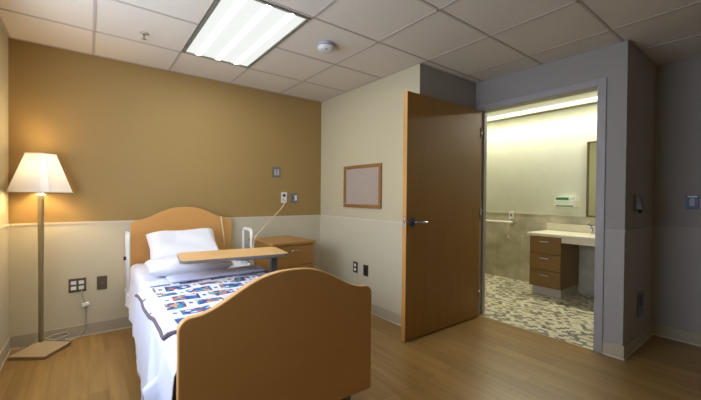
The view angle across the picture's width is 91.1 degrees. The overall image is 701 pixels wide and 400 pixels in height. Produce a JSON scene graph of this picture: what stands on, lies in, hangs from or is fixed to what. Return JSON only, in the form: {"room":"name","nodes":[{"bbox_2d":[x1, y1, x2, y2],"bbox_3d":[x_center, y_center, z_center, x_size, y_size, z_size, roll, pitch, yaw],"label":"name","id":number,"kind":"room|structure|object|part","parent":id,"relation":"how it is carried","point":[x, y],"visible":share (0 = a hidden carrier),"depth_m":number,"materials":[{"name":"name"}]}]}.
{"room":"hospital room","nodes":[
{"label":"hospital room","id":0,"kind":"room"},
{"bbox_2d":[0,23,8,351],"bbox_3d":[-1.119,-0.058,0.546,0.130,2.523,5.486,0,1,-37],"label":"wall","id":1,"kind":"structure","parent":0,"point":[4,287],"depth_m":2.52,"materials":[{"name":"beige paint"}]},
{"bbox_2d":[0,215,700,232],"bbox_3d":[0.743,0.232,1.970,4.558,0.016,5.226,0,1,-37],"label":"chair rail","id":2,"kind":"object","parent":1,"relation":"attached to","point":[20,224],"visible":0.71,"depth_m":3.02,"materials":[{"name":"beige wood"}]},
{"bbox_2d":[8,38,320,336],"bbox_3d":[-1.556,-0.093,3.580,2.854,2.523,0.130,0,1,-37],"label":"wall","id":3,"kind":"structure","parent":0,"point":[130,141],"depth_m":3.11,"materials":[{"name":"beige paint"}]},
{"bbox_2d":[69,278,85,292],"bbox_3d":[-2.321,0.724,2.922,0.118,0.115,0.011,0,1,-37],"label":"wall outlet","id":4,"kind":"object","parent":3,"relation":"attached to","point":[74,284],"visible":1,"depth_m":2.92,"materials":[{"name":"white plastic"}]},
{"bbox_2d":[68,286,89,341],"bbox_3d":[-2.297,0.948,2.903,0.043,0.434,0.158,1,1,29],"label":"lamp cord","id":5,"kind":"object","parent":3,"relation":"attached to","point":[85,304],"visible":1,"depth_m":2.93,"materials":[{"name":"white plastic"}]},
{"bbox_2d":[97,276,106,289],"bbox_3d":[-2.187,0.729,3.024,0.073,0.118,0.011,0,1,-37],"label":"wall plate","id":6,"kind":"object","parent":3,"relation":"attached to","point":[101,280],"visible":1,"depth_m":3.02,"materials":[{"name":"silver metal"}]},
{"bbox_2d":[253,198,285,264],"bbox_3d":[-0.872,0.349,3.715,0.064,0.734,0.760,1,1,14],"label":"power cord","id":7,"kind":"object","parent":3,"relation":"attached to","point":[284,199],"visible":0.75,"depth_m":3.68,"materials":[{"name":"white plastic"}]},
{"bbox_2d":[273,167,280,177],"bbox_3d":[-0.863,-0.324,4.016,0.100,0.125,0.011,0,1,-37],"label":"light switch","id":8,"kind":"object","parent":3,"relation":"attached to","point":[276,170],"visible":1,"depth_m":4.01,"materials":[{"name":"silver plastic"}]},
{"bbox_2d":[281,192,286,202],"bbox_3d":[-0.788,-0.029,4.077,0.075,0.125,0.011,0,1,-37],"label":"wall outlet","id":9,"kind":"object","parent":3,"relation":"attached to","point":[283,194],"visible":0.99,"depth_m":4.07,"materials":[{"name":"white plastic"}]},
{"bbox_2d":[290,193,297,202],"bbox_3d":[-0.681,-0.025,4.159,0.110,0.120,0.011,0,1,-37],"label":"wall outlet","id":10,"kind":"object","parent":3,"relation":"attached to","point":[293,196],"visible":1,"depth_m":4.16,"materials":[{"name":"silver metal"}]},
{"bbox_2d":[0,0,700,121],"bbox_3d":[1.160,-1.225,2.263,5.574,0.020,5.226,0,1,-37],"label":"ceiling","id":11,"kind":"structure","parent":0,"point":[437,34],"depth_m":2.55,"materials":[{"name":"tile"}]},
{"bbox_2d":[139,31,148,39],"bbox_3d":[-1.538,-1.220,2.559,0.060,0.047,0.060,0,1,-37],"label":"sprinkler head","id":12,"kind":"object","parent":11,"relation":"attached to","point":[143,33],"visible":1,"depth_m":2.55},
{"bbox_2d":[182,0,310,67],"bbox_3d":[-0.840,-1.278,2.601,0.570,0.098,1.140,0,1,-37],"label":"ceiling light","id":13,"kind":"object","parent":11,"relation":"attached to","point":[235,32],"visible":0.88,"depth_m":2.50,"materials":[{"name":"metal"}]},
{"bbox_2d":[318,40,334,52],"bbox_3d":[-0.192,-1.203,2.712,0.136,0.058,0.136,0,1,-37],"label":"smoke detector","id":14,"kind":"object","parent":11,"relation":"attached to","point":[324,46],"visible":1,"depth_m":2.67,"materials":[{"name":"white plastic"}]},
{"bbox_2d":[0,0,700,101],"bbox_3d":[0.756,-1.214,1.955,4.558,0.004,5.226,0,1,-37],"label":"grid","id":15,"kind":"object","parent":11,"relation":"attached to","point":[579,2],"visible":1,"depth_m":2.65,"materials":[{"name":"paint"}]},
{"bbox_2d":[487,97,596,122],"bbox_3d":[2.658,-1.267,4.620,0.305,0.096,2.400,0,1,-37],"label":"light","id":16,"kind":"object","parent":11,"relation":"attached to","point":[589,101],"visible":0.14,"depth_m":4.70,"materials":[{"name":"paint"}]},
{"bbox_2d":[0,274,700,399],"bbox_3d":[1.137,1.237,2.288,5.834,0.060,5.486,0,1,-37],"label":"floor","id":17,"kind":"structure","parent":0,"point":[479,357],"depth_m":2.51,"materials":[{"name":"brown wood"}]},
{"bbox_2d":[5,152,72,360],"bbox_3d":[-2.374,0.402,2.635,0.305,1.538,0.305,0,1,-4],"label":"floor lamp","id":18,"kind":"object","parent":17,"relation":"on","point":[40,172],"visible":1,"depth_m":2.58,"materials":[{"name":"white fabric"}]},
{"bbox_3d":[-2.368,-0.206,2.629,0.305,0.296,0.305,0,1,-4],"label":"shade trim","id":19,"kind":"part","parent":18,"relation":"part of","materials":[{"name":"white fabric"}]},
{"bbox_3d":[-2.368,-0.208,2.629,0.300,0.293,0.300,0,1,-4],"label":"lamp shade","id":20,"kind":"part","parent":18,"relation":"part of","materials":[{"name":"white fabric"}]},
{"bbox_2d":[46,332,69,340],"bbox_3d":[-2.379,1.125,2.799,0.148,0.070,0.072,0,1,-37],"label":"coiled cord","id":21,"kind":"object","parent":17,"relation":"on","point":[66,333],"visible":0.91,"depth_m":2.79,"materials":[{"name":"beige plastic"}]},
{"bbox_2d":[177,247,287,271],"bbox_3d":[-0.908,0.798,2.671,0.770,0.771,0.600,0,1,-29],"label":"table","id":22,"kind":"object","parent":17,"relation":"on","point":[272,253],"visible":0.42,"depth_m":2.62,"materials":[{"name":"laminate"}]},
{"bbox_2d":[123,207,370,399],"bbox_3d":[-0.936,0.634,2.444,1.047,1.102,2.345,0,1,-36],"label":"hospital bed","id":23,"kind":"object","parent":17,"relation":"on","point":[303,333],"visible":0.68,"depth_m":1.49,"materials":[{"name":"brown wood"}]},
{"bbox_3d":[-1.910,0.535,2.942,0.028,0.533,0.220,0,1,-36],"label":"rail","id":24,"kind":"part","parent":23,"relation":"part of","materials":[{"name":"white plastic"}]},
{"bbox_2d":[173,375,175,393],"bbox_3d":[-0.955,0.676,2.450,0.880,0.149,2.265,0,1,-36],"label":"mattress","id":25,"kind":"object","parent":23,"relation":"on","point":[174,387],"visible":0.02,"depth_m":1.31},
{"bbox_2d":[125,260,371,399],"bbox_3d":[-0.959,0.859,2.425,1.030,0.545,2.250,0,1,-36],"label":"sheet","id":26,"kind":"object","parent":25,"relation":"on","point":[155,357],"visible":0.33,"depth_m":1.83,"materials":[{"name":"white fabric"}]},
{"bbox_2d":[146,228,218,258],"bbox_3d":[-1.527,0.421,3.158,0.587,0.297,0.330,0,1,-36],"label":"pillow","id":27,"kind":"object","parent":26,"relation":"on","point":[161,243],"visible":0.67,"depth_m":3.09,"materials":[{"name":"white fabric"}]},
{"bbox_2d":[144,255,232,275],"bbox_3d":[-1.324,0.523,2.812,0.598,0.133,0.401,0,1,-36],"label":"pillow","id":28,"kind":"object","parent":26,"relation":"on","point":[169,265],"visible":0.58,"depth_m":2.63,"materials":[{"name":"white fabric"}]},
{"bbox_2d":[135,271,269,340],"bbox_3d":[-0.744,0.604,2.131,0.946,0.069,0.945,0,1,-36],"label":"quilt","id":29,"kind":"object","parent":26,"relation":"on","point":[166,305],"visible":0.48,"depth_m":2.04,"materials":[{"name":"fabric"}]},
{"bbox_2d":[165,265,267,282],"bbox_3d":[-1.011,0.565,2.655,0.718,0.042,0.206,0,1,-39],"label":"folded blanket","id":30,"kind":"object","parent":26,"relation":"on","point":[207,274],"visible":0.99,"depth_m":2.59,"materials":[{"name":"white fabric"}]},
{"bbox_3d":[-1.626,0.469,3.370,0.896,0.803,0.030,0,1,-36],"label":"headboard","id":31,"kind":"part","parent":23,"relation":"part of","materials":[{"name":"brown wood"}]},
{"bbox_2d":[220,216,224,245],"bbox_3d":[-1.316,0.319,3.541,0.048,0.306,0.017,0,1,-13],"label":"cord","id":32,"kind":"object","parent":23,"relation":"hanging from","point":[220,216],"visible":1,"depth_m":3.54,"materials":[{"name":"beige plastic"}]},
{"bbox_3d":[-1.018,0.524,3.394,0.028,0.503,0.260,0,1,-36],"label":"rail","id":33,"kind":"part","parent":23,"relation":"part of","materials":[{"name":"white plastic"}]},
{"bbox_3d":[-0.264,0.630,1.504,0.896,0.658,0.034,0,1,-36],"label":"footboard","id":34,"kind":"part","parent":23,"relation":"part of","materials":[{"name":"brown wood"}]},
{"bbox_2d":[248,235,315,271],"bbox_3d":[-0.735,0.798,3.676,0.500,0.755,0.600,0,1,-39],"label":"nightstand","id":35,"kind":"object","parent":17,"relation":"on","point":[300,251],"visible":0.3,"depth_m":3.51,"materials":[{"name":"brown wood"}]},
{"bbox_3d":[-0.569,0.558,3.474,0.462,0.202,0.019,0,1,-39],"label":"drawer","id":36,"kind":"part","parent":35,"relation":"part of","materials":[{"name":"brown wood"}]},
{"bbox_3d":[-0.571,0.769,3.476,0.462,0.210,0.019,0,1,-39],"label":"drawer","id":37,"kind":"part","parent":35,"relation":"part of","materials":[{"name":"brown wood"}]},
{"bbox_2d":[529,235,578,297],"bbox_3d":[2.619,0.828,4.432,0.579,0.743,0.370,0,1,-37],"label":"vanity","id":38,"kind":"object","parent":17,"relation":"on","point":[554,264],"visible":0.94,"depth_m":4.28,"materials":[{"name":"brown wood"}]},
{"bbox_3d":[2.419,0.982,4.282,0.017,0.204,0.364,0,1,-37],"label":"drawer","id":39,"kind":"part","parent":38,"relation":"part of","materials":[{"name":"brown wood"}]},
{"bbox_3d":[2.423,0.564,4.277,0.017,0.204,0.364,0,1,-37],"label":"drawer","id":40,"kind":"part","parent":38,"relation":"part of","materials":[{"name":"brown wood"}]},
{"bbox_3d":[2.421,0.773,4.279,0.017,0.204,0.364,0,1,-37],"label":"drawer","id":41,"kind":"part","parent":38,"relation":"part of","materials":[{"name":"brown wood"}]},
{"bbox_2d":[527,223,594,246],"bbox_3d":[2.889,0.423,4.106,0.585,0.195,1.265,0,1,-37],"label":"countertop","id":42,"kind":"structure","parent":38,"relation":"on","point":[578,234],"depth_m":4.31,"materials":[{"name":"beige stone"}]},
{"bbox_2d":[587,224,594,233],"bbox_3d":[2.950,0.363,4.241,0.153,0.116,0.085,0,1,-37],"label":"faucet","id":43,"kind":"object","parent":42,"relation":"on","point":[591,227],"visible":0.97,"depth_m":4.24,"materials":[{"name":"silver metal"}]},
{"bbox_2d":[320,63,475,314],"bbox_3d":[0.470,-0.079,4.093,0.990,2.523,1.769,0,1,-37],"label":"wall","id":44,"kind":"structure","parent":0,"point":[362,125],"depth_m":3.57,"materials":[{"name":"beige paint"}]},
{"bbox_2d":[0,304,700,370],"bbox_3d":[0.736,1.157,1.977,4.558,0.100,5.232,0,1,-37],"label":"baseboard","id":45,"kind":"structure","parent":44,"relation":"attached to","point":[14,342],"depth_m":2.91,"materials":[{"name":"grey rubber"}]},
{"bbox_2d":[353,261,357,272],"bbox_3d":[0.053,0.745,3.813,0.011,0.118,0.075,0,1,-37],"label":"wall outlet","id":46,"kind":"object","parent":44,"relation":"attached to","point":[355,264],"visible":1,"depth_m":3.80,"materials":[{"name":"white plastic"}]},
{"bbox_2d":[343,163,381,208],"bbox_3d":[0.118,-0.148,3.720,0.022,0.464,0.636,0,1,-37],"label":"bulletin board","id":47,"kind":"object","parent":44,"relation":"attached to","point":[362,184],"visible":1,"depth_m":3.69,"materials":[{"name":"brown wood"}]},
{"bbox_3d":[0.123,-0.148,3.723,0.010,0.392,0.564,0,1,-37],"label":"panel","id":48,"kind":"part","parent":47,"relation":"part of","materials":[{"name":"fabric"}]},
{"bbox_2d":[363,265,367,276],"bbox_3d":[0.162,0.754,3.670,0.011,0.118,0.078,0,1,-37],"label":"wall plate","id":49,"kind":"object","parent":44,"relation":"attached to","point":[365,267],"visible":1,"depth_m":3.66,"materials":[{"name":"black plastic"}]},
{"bbox_2d":[476,82,479,105],"bbox_3d":[1.367,-0.066,3.637,0.117,2.523,0.045,0,1,-37],"label":"wall","id":50,"kind":"structure","parent":0,"point":[477,84],"depth_m":3.58,"materials":[{"name":"grey paint"}]},
{"bbox_2d":[401,91,481,341],"bbox_3d":[0.900,0.140,3.196,1.136,2.087,0.158,0,1,-37],"label":"door","id":51,"kind":"structure","parent":50,"relation":"in","point":[441,213],"depth_m":3.11,"materials":[{"name":"brown wood"}]},
{"bbox_3d":[0.590,0.188,2.898,0.139,0.022,0.059,0,1,-37],"label":"handle","id":52,"kind":"part","parent":51,"relation":"part of","materials":[{"name":"silver metal"}]},
{"bbox_2d":[485,103,596,294],"bbox_3d":[2.801,-0.064,4.812,0.130,2.523,2.642,0,1,-37],"label":"wall","id":53,"kind":"structure","parent":0,"point":[534,160],"depth_m":4.93,"materials":[{"name":"paint"}]},
{"bbox_2d":[486,220,514,224],"bbox_3d":[2.229,0.332,5.399,0.067,0.080,0.675,0,1,-37],"label":"grab bar","id":54,"kind":"object","parent":53,"relation":"attached to","point":[511,222],"visible":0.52,"depth_m":5.23,"materials":[{"name":"silver metal"}]},
{"bbox_2d":[508,211,513,237],"bbox_3d":[2.394,0.370,5.164,0.091,0.395,0.072,0,1,-37],"label":"emergency pull cord","id":55,"kind":"object","parent":53,"relation":"attached to","point":[511,214],"visible":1,"depth_m":5.16,"materials":[{"name":"white plastic"}]},
{"bbox_3d":[2.426,0.228,5.186,0.012,0.110,0.072,0,1,-37],"label":"plate","id":56,"kind":"part","parent":55,"relation":"part of","materials":[{"name":"white plastic"}]},
{"bbox_2d":[486,211,591,216],"bbox_3d":[2.772,0.199,4.737,0.006,0.018,2.432,0,1,-37],"label":"trim","id":57,"kind":"structure","parent":53,"relation":"attached to","point":[486,211],"depth_m":4.84,"materials":[{"name":"paint"}]},
{"bbox_2d":[554,197,579,206],"bbox_3d":[2.852,0.028,4.558,0.098,0.131,0.300,0,1,-37],"label":"glove box","id":58,"kind":"object","parent":53,"relation":"attached to","point":[559,201],"visible":1,"depth_m":4.50,"materials":[{"name":"white cardboard"}]},
{"bbox_2d":[547,223,594,232],"bbox_3d":[3.114,0.374,4.276,0.018,0.096,1.265,0,1,-37],"label":"backsplash","id":59,"kind":"structure","parent":53,"relation":"attached to","point":[550,226],"depth_m":4.55,"materials":[{"name":"beige stone"}]},
{"bbox_2d":[586,141,596,216],"bbox_3d":[3.230,-0.258,4.118,0.030,0.960,0.690,0,1,-37],"label":"wall mirror","id":60,"kind":"object","parent":53,"relation":"attached to","point":[591,145],"visible":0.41,"depth_m":4.36,"materials":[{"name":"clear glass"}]},
{"bbox_2d":[480,40,632,345],"bbox_3d":[1.754,-0.057,3.128,0.117,2.523,1.234,0,1,-37],"label":"wall","id":61,"kind":"structure","parent":0,"point":[615,59],"depth_m":2.67,"materials":[{"name":"grey paint"}]},
{"bbox_2d":[476,77,606,352],"bbox_3d":[1.702,0.116,3.197,0.141,2.175,1.146,0,1,-37],"label":"door frame","id":62,"kind":"structure","parent":61,"relation":"attached to","point":[600,85],"depth_m":2.75,"materials":[{"name":"paint"}]},
{"bbox_2d":[627,45,655,341],"bbox_3d":[2.492,-0.048,2.953,0.844,2.523,0.060,0,1,-37],"label":"wall","id":63,"kind":"structure","parent":0,"point":[643,69],"depth_m":2.87,"materials":[{"name":"grey paint"}]},
{"bbox_2d":[633,194,644,212],"bbox_3d":[2.302,0.030,2.737,0.100,0.152,0.054,0,1,-37],"label":"wall dispenser","id":64,"kind":"object","parent":63,"relation":"attached to","point":[638,204],"visible":1,"depth_m":2.72,"materials":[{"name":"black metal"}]},
{"bbox_3d":[2.289,0.023,2.754,0.100,0.140,0.012,0,1,-37],"label":"plate","id":65,"kind":"part","parent":64,"relation":"part of","materials":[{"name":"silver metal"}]},
{"bbox_2d":[637,290,643,316],"bbox_3d":[2.432,0.869,2.878,0.160,0.200,0.011,0,1,-37],"label":"night light","id":66,"kind":"object","parent":63,"relation":"attached to","point":[640,296],"visible":1,"depth_m":2.86,"materials":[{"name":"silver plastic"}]},
{"bbox_2d":[652,56,700,333],"bbox_3d":[3.533,-0.030,2.176,0.130,2.523,2.438,0,1,-37],"label":"wall","id":67,"kind":"structure","parent":0,"point":[676,273],"depth_m":2.98,"materials":[{"name":"grey paint"}]},
{"bbox_2d":[686,195,698,208],"bbox_3d":[2.889,0.018,2.905,0.011,0.118,0.080,0,1,-37],"label":"light switch","id":68,"kind":"object","parent":67,"relation":"attached to","point":[692,201],"visible":1,"depth_m":2.90,"materials":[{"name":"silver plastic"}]}
]}

